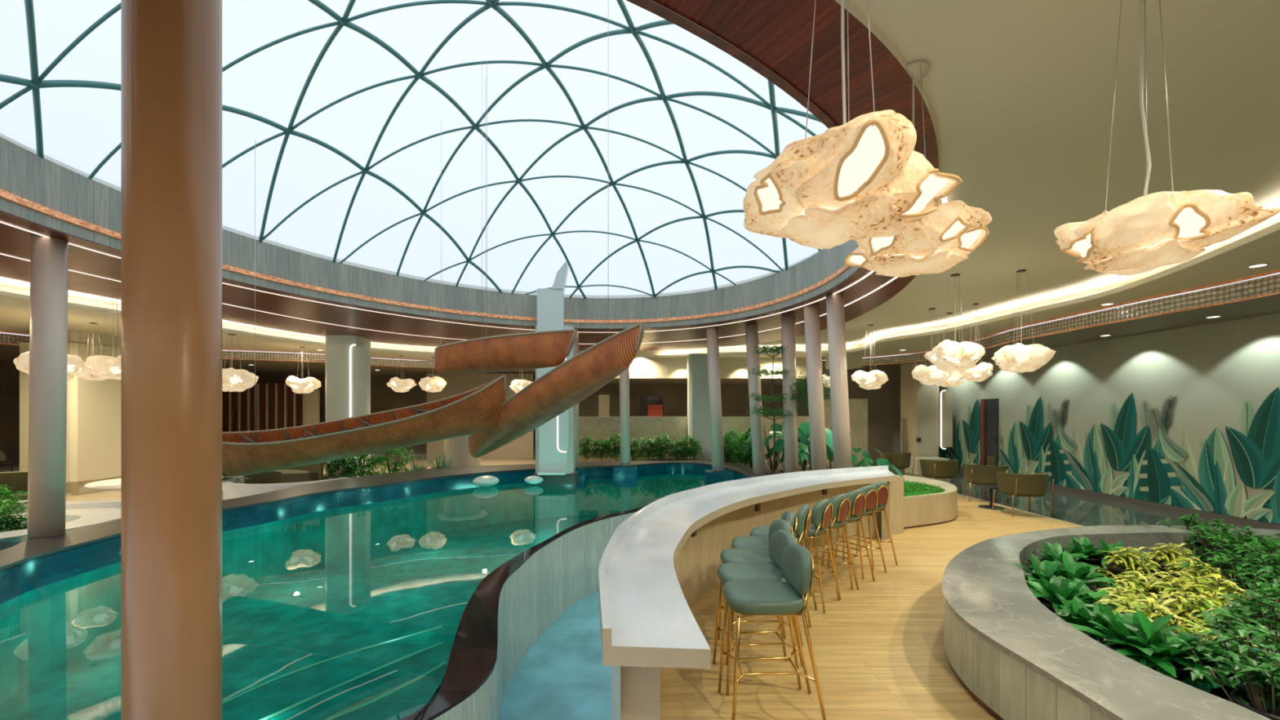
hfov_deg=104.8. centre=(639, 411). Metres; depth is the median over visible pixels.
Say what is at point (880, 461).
plant
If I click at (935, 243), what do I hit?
pendant
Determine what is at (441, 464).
fountain grass
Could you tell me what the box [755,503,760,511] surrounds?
power outlet
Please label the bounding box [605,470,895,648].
countertop
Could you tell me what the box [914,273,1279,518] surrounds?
wall
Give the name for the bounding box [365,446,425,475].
shrub
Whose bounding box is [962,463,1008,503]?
barrel chair
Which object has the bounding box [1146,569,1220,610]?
yellow croton
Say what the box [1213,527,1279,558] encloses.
shrub
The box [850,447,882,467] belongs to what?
plant
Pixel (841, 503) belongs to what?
bar stool
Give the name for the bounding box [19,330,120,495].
wall
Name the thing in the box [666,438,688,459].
shrub
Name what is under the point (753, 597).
bar stool
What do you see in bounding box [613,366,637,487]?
round column
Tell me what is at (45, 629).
wall
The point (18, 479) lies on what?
curved sofa
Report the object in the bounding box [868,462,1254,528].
floor
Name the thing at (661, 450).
shrub
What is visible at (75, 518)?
curb
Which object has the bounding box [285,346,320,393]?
pendant
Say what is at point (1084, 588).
leaf plant
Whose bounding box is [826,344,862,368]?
wall
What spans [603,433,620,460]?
shrub
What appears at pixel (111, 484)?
round table
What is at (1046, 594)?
leaf plant
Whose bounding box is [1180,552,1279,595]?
shrub
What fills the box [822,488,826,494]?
power outlet
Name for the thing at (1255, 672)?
shrub
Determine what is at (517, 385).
pendant
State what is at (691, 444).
shrub
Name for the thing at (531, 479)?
float
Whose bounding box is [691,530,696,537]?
power outlet
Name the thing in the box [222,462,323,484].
curved sofa
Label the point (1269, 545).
shrub
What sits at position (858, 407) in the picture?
wall partition
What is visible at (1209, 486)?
mural
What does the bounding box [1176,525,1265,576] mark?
shrub
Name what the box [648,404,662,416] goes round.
seat
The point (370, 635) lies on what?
pool water
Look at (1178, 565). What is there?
yellow croton
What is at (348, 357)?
pillar
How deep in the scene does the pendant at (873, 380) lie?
11.48 m
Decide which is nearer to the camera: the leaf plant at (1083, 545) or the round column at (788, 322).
the leaf plant at (1083, 545)
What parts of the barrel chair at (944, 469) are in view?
seat, leg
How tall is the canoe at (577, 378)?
5.409 m
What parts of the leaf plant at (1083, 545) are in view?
pot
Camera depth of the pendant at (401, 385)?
15.70 m
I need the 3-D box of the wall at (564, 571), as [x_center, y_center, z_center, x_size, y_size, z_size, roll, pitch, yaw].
[-0.417,2.260,5.819,2.658,1.080,11.542,0,0,36]
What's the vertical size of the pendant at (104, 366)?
1.482 m
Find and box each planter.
[896,475,957,528]
[942,524,1279,719]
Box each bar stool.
[712,529,811,696]
[717,518,802,666]
[717,543,826,719]
[731,510,803,645]
[749,503,817,628]
[794,493,858,600]
[804,497,840,613]
[810,488,875,589]
[821,484,886,579]
[835,481,897,570]
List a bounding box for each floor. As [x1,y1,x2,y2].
[66,456,535,501]
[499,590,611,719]
[660,493,1083,719]
[724,460,811,477]
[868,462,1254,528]
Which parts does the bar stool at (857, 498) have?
leg, leg, seat frame, seat, backrest, panel, leg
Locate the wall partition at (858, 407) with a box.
[823,398,867,468]
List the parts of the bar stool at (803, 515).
seat, backrest, leg, panel, leg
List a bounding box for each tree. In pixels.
[746,344,799,474]
[782,369,831,470]
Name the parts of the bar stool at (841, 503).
leg, seat, leg, seat frame, backrest, panel, leg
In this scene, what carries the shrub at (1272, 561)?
on the planter at (1016, 658)
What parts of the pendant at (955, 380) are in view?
lamp shade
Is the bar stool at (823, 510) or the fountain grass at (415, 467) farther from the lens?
the fountain grass at (415, 467)
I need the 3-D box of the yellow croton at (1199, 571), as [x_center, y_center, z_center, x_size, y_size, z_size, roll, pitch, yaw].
[4.926,1.524,4.338,0.402,0.410,0.450,0,0,21]
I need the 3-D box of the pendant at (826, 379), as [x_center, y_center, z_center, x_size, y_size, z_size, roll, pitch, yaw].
[4.713,-1.318,12.208,0.520,1.464,0.512,0,0,3]
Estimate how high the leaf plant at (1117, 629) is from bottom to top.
0.486 m
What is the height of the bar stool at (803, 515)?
1.011 m
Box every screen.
[222,383,305,431]
[640,395,663,416]
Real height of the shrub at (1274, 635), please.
0.612 m
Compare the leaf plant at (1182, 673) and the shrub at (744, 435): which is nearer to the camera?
the leaf plant at (1182, 673)
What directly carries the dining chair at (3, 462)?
on the floor at (104, 495)
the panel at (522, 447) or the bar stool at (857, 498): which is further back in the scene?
the panel at (522, 447)
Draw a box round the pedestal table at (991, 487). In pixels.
[976,484,1004,510]
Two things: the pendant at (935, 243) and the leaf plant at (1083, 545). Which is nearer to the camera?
the pendant at (935, 243)
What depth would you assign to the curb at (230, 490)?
9.83 m
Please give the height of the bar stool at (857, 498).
1.011 m
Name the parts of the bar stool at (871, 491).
leg, leg, leg, backrest, seat, panel, leg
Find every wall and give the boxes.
[0,360,19,472]
[0,462,746,604]
[0,474,704,703]
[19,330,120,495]
[222,360,831,456]
[432,511,635,719]
[578,349,807,378]
[578,416,809,466]
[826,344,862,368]
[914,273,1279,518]
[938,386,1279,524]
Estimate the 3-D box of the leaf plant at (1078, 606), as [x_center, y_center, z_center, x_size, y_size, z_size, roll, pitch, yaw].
[3.116,1.527,3.391,0.576,0.404,0.582,0,0,30]
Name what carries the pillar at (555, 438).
on the pool water
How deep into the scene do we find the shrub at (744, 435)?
15.28 m
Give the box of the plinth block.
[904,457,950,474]
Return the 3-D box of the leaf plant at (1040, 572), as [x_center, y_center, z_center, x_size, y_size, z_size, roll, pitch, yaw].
[3.445,1.498,4.277,0.658,0.462,0.665,0,0,-13]
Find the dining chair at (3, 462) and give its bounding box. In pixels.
[0,450,19,471]
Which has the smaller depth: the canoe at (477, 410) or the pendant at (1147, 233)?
the pendant at (1147, 233)
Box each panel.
[305,390,319,425]
[426,373,533,459]
[598,394,609,416]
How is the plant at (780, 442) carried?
on the floor at (780, 469)
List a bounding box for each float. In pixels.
[472,475,498,486]
[524,475,543,484]
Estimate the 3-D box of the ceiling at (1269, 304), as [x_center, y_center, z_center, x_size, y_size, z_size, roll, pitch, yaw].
[-4.600,-1.510,8.250,28.800,0.001,24.500,0,0,0]
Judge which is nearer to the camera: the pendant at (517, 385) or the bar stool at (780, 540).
the bar stool at (780, 540)
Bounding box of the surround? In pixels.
[0,0,947,350]
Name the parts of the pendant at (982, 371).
power cord, lamp shade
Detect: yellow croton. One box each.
[1093,586,1168,616]
[1097,546,1161,585]
[1097,579,1164,608]
[1104,594,1204,635]
[1110,569,1171,606]
[1138,542,1201,587]
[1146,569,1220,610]
[1156,591,1246,635]
[1160,557,1221,587]
[1171,571,1266,617]
[1174,560,1233,588]
[1175,624,1266,653]
[1190,604,1260,628]
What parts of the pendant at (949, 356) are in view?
lamp shade, ceiling plate, power cord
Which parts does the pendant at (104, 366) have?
lamp shade, power cord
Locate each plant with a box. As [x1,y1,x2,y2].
[743,422,806,471]
[764,432,809,469]
[781,426,809,471]
[797,422,852,469]
[807,444,834,469]
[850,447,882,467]
[854,457,906,483]
[1012,552,1092,595]
[1024,550,1116,592]
[1025,574,1102,620]
[1033,541,1108,574]
[1053,593,1112,639]
[1056,600,1174,648]
[1061,534,1118,572]
[1066,600,1193,677]
[1067,577,1125,613]
[1078,538,1155,581]
[1094,608,1222,686]
[1115,631,1249,699]
[1161,637,1279,708]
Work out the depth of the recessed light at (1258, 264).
6.05 m
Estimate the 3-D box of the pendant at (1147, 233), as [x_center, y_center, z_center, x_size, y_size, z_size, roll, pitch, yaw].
[2.310,-1.353,2.305,0.600,1.394,0.642,0,0,9]
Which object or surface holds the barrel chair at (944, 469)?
on the floor at (879, 653)
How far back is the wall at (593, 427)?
15.90 m
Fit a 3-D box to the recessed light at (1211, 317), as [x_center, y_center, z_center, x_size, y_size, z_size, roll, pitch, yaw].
[9.145,-1.505,7.869,0.175,0.008,0.175,0,0,0]
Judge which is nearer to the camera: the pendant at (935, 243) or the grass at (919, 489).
the pendant at (935, 243)
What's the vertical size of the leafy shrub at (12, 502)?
0.687 m
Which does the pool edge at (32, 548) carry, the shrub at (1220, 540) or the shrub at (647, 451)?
the shrub at (647, 451)
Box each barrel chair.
[880,452,915,475]
[917,459,961,494]
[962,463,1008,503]
[991,471,1053,517]
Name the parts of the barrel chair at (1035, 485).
leg, leg, rail, seat, leg, rail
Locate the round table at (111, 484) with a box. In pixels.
[83,475,223,490]
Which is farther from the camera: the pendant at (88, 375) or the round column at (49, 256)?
the pendant at (88, 375)
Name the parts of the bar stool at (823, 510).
seat frame, seat, leg, backrest, panel, leg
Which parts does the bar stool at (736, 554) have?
leg, leg, seat, backrest, leg, leg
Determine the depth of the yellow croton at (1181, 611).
3.54 m
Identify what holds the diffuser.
attached to the recessed light at (1258, 264)
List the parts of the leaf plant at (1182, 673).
pot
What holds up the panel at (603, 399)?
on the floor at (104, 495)
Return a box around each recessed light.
[1100,302,1114,305]
[1204,315,1222,318]
[1246,263,1269,267]
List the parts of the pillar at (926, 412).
blade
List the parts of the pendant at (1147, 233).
power cord, lamp shade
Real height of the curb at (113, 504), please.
0.340 m
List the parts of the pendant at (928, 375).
power cord, lamp shade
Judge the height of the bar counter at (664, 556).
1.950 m
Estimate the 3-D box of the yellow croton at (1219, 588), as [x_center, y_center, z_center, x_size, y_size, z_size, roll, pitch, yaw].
[4.391,1.486,3.717,0.532,0.485,0.475,0,0,43]
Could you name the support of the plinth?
on the floor at (104, 495)
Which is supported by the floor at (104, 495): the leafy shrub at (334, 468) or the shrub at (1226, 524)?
the leafy shrub at (334, 468)
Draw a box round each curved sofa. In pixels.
[0,471,27,512]
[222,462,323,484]
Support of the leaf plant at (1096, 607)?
on the planter at (1016, 658)
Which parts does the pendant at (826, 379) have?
lamp shade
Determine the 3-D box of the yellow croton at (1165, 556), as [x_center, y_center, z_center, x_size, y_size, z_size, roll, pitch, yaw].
[5.157,1.508,4.813,0.483,0.441,0.432,0,0,0]
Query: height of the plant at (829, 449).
0.840 m
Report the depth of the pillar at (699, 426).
15.24 m
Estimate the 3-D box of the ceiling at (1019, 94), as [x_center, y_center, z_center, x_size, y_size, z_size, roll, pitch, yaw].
[-1.368,-2.050,7.422,18.398,0.001,19.214,0,0,0]
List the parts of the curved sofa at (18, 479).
seat, backrest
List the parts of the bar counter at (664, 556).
panel, panel, panel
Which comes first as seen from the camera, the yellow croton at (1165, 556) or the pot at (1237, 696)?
the pot at (1237, 696)
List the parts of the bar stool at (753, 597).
leg, leg, seat, seat frame, leg, backrest, leg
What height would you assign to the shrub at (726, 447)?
0.878 m
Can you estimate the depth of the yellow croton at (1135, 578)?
4.14 m
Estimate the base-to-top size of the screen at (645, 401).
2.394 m
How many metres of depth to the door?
13.76 m
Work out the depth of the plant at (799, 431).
12.54 m
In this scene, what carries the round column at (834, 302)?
on the floor at (780, 469)
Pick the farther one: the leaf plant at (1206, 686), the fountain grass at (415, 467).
the fountain grass at (415, 467)
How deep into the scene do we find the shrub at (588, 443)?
14.84 m
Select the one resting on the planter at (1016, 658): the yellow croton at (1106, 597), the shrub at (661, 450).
the yellow croton at (1106, 597)
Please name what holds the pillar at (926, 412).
on the floor at (1079, 509)
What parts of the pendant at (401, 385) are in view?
lamp shade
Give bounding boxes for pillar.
[325,335,370,479]
[533,261,578,484]
[687,353,711,459]
[900,353,952,469]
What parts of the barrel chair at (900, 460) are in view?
seat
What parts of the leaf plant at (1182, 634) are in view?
pot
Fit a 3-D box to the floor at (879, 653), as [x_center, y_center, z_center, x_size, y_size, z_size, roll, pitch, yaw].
[3.588,1.850,4.650,7.125,0.001,17.100,0,0,0]
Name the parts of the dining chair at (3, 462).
backrest, seat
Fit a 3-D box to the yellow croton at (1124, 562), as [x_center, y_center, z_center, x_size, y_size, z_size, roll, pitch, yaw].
[4.625,1.508,4.684,0.483,0.441,0.432,0,0,0]
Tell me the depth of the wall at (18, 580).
8.01 m
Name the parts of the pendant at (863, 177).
power cord, lamp shade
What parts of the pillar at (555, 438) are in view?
panel, spout, blade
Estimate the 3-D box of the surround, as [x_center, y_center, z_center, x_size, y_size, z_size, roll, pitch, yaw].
[-2.444,-2.359,8.282,14.125,0.742,15.858,0,0,0]
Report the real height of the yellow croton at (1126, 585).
0.410 m
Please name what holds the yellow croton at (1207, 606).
on the planter at (1016, 658)
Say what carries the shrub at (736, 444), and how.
on the floor at (780, 469)
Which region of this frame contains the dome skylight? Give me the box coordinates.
[0,0,822,299]
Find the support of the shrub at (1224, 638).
on the planter at (1016, 658)
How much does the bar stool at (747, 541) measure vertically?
1.011 m
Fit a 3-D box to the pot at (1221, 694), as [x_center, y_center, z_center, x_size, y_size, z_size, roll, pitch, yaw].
[3.348,1.594,2.693,0.319,0.270,0.319,0,0,-18]
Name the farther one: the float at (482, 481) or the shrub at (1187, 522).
the float at (482, 481)
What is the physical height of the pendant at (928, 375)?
1.530 m
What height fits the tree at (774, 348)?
3.040 m
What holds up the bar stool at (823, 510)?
on the floor at (879, 653)
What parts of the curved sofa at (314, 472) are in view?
seat, backrest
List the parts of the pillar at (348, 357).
blade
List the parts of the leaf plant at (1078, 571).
pot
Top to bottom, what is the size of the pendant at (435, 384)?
1.164 m
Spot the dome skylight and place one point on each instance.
(36, 82)
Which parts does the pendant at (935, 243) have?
power cord, ceiling plate, lamp shade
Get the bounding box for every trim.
[0,222,1279,357]
[0,269,1279,368]
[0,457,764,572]
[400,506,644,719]
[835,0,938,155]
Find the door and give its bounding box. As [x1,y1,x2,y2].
[980,398,999,466]
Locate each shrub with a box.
[0,484,27,515]
[0,502,27,532]
[222,471,250,483]
[323,457,364,479]
[335,453,393,477]
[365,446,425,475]
[578,435,599,460]
[587,438,613,460]
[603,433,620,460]
[630,437,644,459]
[635,436,662,458]
[650,433,673,459]
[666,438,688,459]
[675,435,704,458]
[723,429,742,457]
[723,434,741,462]
[726,435,752,465]
[733,431,751,457]
[734,440,767,468]
[1155,512,1238,565]
[1174,627,1279,702]
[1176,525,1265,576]
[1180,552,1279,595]
[1183,646,1279,719]
[1185,520,1254,563]
[1194,584,1279,650]
[1201,540,1279,588]
[1202,606,1279,663]
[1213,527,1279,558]
[1222,561,1279,617]
[1226,533,1279,574]
[1233,577,1279,628]
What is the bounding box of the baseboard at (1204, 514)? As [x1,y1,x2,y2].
[956,467,1279,529]
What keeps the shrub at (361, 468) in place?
on the floor at (104, 495)
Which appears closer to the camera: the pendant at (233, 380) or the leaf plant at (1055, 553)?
the leaf plant at (1055, 553)
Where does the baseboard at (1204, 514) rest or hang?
attached to the wall at (1211, 369)
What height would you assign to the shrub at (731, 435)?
0.995 m
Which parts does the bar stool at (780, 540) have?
leg, leg, seat, leg, backrest, leg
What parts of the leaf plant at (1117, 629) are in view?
pot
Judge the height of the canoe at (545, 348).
4.170 m
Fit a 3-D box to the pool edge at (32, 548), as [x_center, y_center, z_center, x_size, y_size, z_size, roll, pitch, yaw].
[-2.961,1.655,9.654,7.206,0.430,14.162,0,0,41]
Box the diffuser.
[1249,264,1266,267]
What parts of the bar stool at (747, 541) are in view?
seat, backrest, leg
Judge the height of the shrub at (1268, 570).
0.528 m
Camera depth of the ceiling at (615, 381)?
18.44 m
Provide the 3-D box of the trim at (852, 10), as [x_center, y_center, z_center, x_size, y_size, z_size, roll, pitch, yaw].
[-2.444,-2.035,8.282,14.125,0.070,15.858,0,0,0]
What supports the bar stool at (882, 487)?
on the floor at (879, 653)
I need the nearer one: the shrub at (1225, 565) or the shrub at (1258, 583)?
the shrub at (1258, 583)
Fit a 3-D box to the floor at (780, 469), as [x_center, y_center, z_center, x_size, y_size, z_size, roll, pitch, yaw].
[2.575,1.700,11.350,4.449,0.300,8.500,0,0,0]
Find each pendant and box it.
[13,351,88,381]
[77,322,106,380]
[83,298,120,379]
[222,333,258,391]
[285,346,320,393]
[386,355,416,392]
[418,356,446,392]
[509,373,532,393]
[742,0,962,248]
[822,344,830,387]
[844,59,991,277]
[850,324,888,389]
[911,307,952,385]
[924,273,985,372]
[938,312,965,386]
[959,302,993,382]
[991,269,1056,373]
[1053,0,1279,275]
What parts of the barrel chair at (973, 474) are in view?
leg, leg, seat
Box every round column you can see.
[0,235,68,550]
[120,0,222,719]
[559,332,586,488]
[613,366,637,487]
[704,327,733,485]
[745,324,765,475]
[781,315,798,472]
[803,305,826,470]
[826,293,851,468]
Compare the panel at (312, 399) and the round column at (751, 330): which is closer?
the round column at (751, 330)
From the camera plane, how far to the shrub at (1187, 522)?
5.63 m
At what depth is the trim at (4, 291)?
9.46 m
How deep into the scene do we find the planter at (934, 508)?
8.04 m
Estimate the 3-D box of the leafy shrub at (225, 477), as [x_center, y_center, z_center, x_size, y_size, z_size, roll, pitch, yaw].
[-9.190,1.421,10.911,0.890,0.682,0.700,0,0,12]
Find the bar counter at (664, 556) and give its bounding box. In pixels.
[598,465,903,719]
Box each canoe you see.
[222,60,507,476]
[434,61,577,374]
[467,322,644,457]
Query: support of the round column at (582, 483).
on the pool water
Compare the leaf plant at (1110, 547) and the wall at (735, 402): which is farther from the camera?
the wall at (735, 402)
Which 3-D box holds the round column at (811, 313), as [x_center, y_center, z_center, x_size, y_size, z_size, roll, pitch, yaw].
[3.366,-0.175,9.435,0.462,3.664,0.284,0,0,0]
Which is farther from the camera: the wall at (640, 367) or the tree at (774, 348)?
the wall at (640, 367)
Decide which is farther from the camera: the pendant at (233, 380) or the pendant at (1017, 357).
the pendant at (233, 380)
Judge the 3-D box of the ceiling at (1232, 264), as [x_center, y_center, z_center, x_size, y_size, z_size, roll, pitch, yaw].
[-2.921,-1.790,7.163,22.805,0.001,20.953,0,0,0]
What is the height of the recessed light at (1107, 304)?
0.008 m
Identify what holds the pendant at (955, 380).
hanging from the ceiling at (1019, 94)
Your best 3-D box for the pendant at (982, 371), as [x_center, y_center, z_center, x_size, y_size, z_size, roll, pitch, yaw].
[6.407,-1.306,9.395,0.552,1.488,0.560,0,0,-43]
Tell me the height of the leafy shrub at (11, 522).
0.697 m
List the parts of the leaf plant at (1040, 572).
pot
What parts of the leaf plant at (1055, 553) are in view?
pot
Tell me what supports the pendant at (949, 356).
hanging from the ceiling at (1019, 94)
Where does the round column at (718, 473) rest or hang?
on the pool water
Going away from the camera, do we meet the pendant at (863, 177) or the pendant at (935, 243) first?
the pendant at (863, 177)
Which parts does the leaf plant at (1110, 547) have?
pot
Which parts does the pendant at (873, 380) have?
lamp shade, power cord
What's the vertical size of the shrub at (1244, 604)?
0.635 m
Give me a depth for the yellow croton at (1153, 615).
3.23 m
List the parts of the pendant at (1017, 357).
ceiling plate, lamp shade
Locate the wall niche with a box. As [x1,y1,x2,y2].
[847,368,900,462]
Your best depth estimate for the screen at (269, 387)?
17.95 m
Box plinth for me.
[444,434,480,466]
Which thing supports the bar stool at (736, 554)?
on the floor at (879, 653)
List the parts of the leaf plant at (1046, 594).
pot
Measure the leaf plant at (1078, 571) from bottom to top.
0.498 m
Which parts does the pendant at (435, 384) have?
lamp shade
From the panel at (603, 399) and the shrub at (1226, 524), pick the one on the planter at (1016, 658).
the shrub at (1226, 524)
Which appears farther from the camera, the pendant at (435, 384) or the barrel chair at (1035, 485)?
the pendant at (435, 384)
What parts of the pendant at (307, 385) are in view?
lamp shade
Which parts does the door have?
kick plate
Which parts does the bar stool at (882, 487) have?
leg, leg, leg, backrest, seat, panel, leg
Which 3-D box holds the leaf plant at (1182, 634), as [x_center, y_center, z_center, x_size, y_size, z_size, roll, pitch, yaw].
[3.285,1.517,2.921,0.612,0.425,0.606,0,0,-18]
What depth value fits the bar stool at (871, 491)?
5.63 m
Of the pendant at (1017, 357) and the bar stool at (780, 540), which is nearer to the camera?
the bar stool at (780, 540)
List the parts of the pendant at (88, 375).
lamp shade, power cord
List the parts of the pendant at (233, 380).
lamp shade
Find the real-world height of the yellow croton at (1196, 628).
0.383 m
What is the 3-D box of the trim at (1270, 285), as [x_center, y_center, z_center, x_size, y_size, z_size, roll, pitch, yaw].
[-2.924,-1.644,7.163,22.878,0.292,21.032,0,0,0]
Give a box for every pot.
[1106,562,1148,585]
[1211,663,1276,702]
[1230,688,1279,719]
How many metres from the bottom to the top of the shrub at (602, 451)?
0.680 m
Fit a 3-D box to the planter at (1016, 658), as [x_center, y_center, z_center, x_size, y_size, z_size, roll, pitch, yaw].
[5.233,1.607,2.710,6.245,0.486,6.420,0,0,0]
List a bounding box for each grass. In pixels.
[395,457,433,472]
[409,447,468,469]
[903,480,955,499]
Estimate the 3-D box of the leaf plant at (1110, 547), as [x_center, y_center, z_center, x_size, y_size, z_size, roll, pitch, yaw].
[4.802,1.518,4.994,0.536,0.421,0.638,0,0,-30]
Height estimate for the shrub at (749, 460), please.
0.816 m
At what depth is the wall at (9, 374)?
14.86 m
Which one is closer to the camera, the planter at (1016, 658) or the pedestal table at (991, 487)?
the planter at (1016, 658)
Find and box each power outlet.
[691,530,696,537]
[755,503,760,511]
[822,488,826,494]
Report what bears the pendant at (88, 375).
hanging from the ceiling at (1232, 264)
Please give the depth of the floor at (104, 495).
16.84 m
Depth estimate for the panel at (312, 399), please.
18.00 m
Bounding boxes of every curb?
[0,507,120,539]
[4,490,222,513]
[222,475,350,500]
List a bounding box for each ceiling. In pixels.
[0,0,1279,349]
[0,229,1279,359]
[0,293,1279,374]
[605,378,807,385]
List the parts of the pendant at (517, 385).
lamp shade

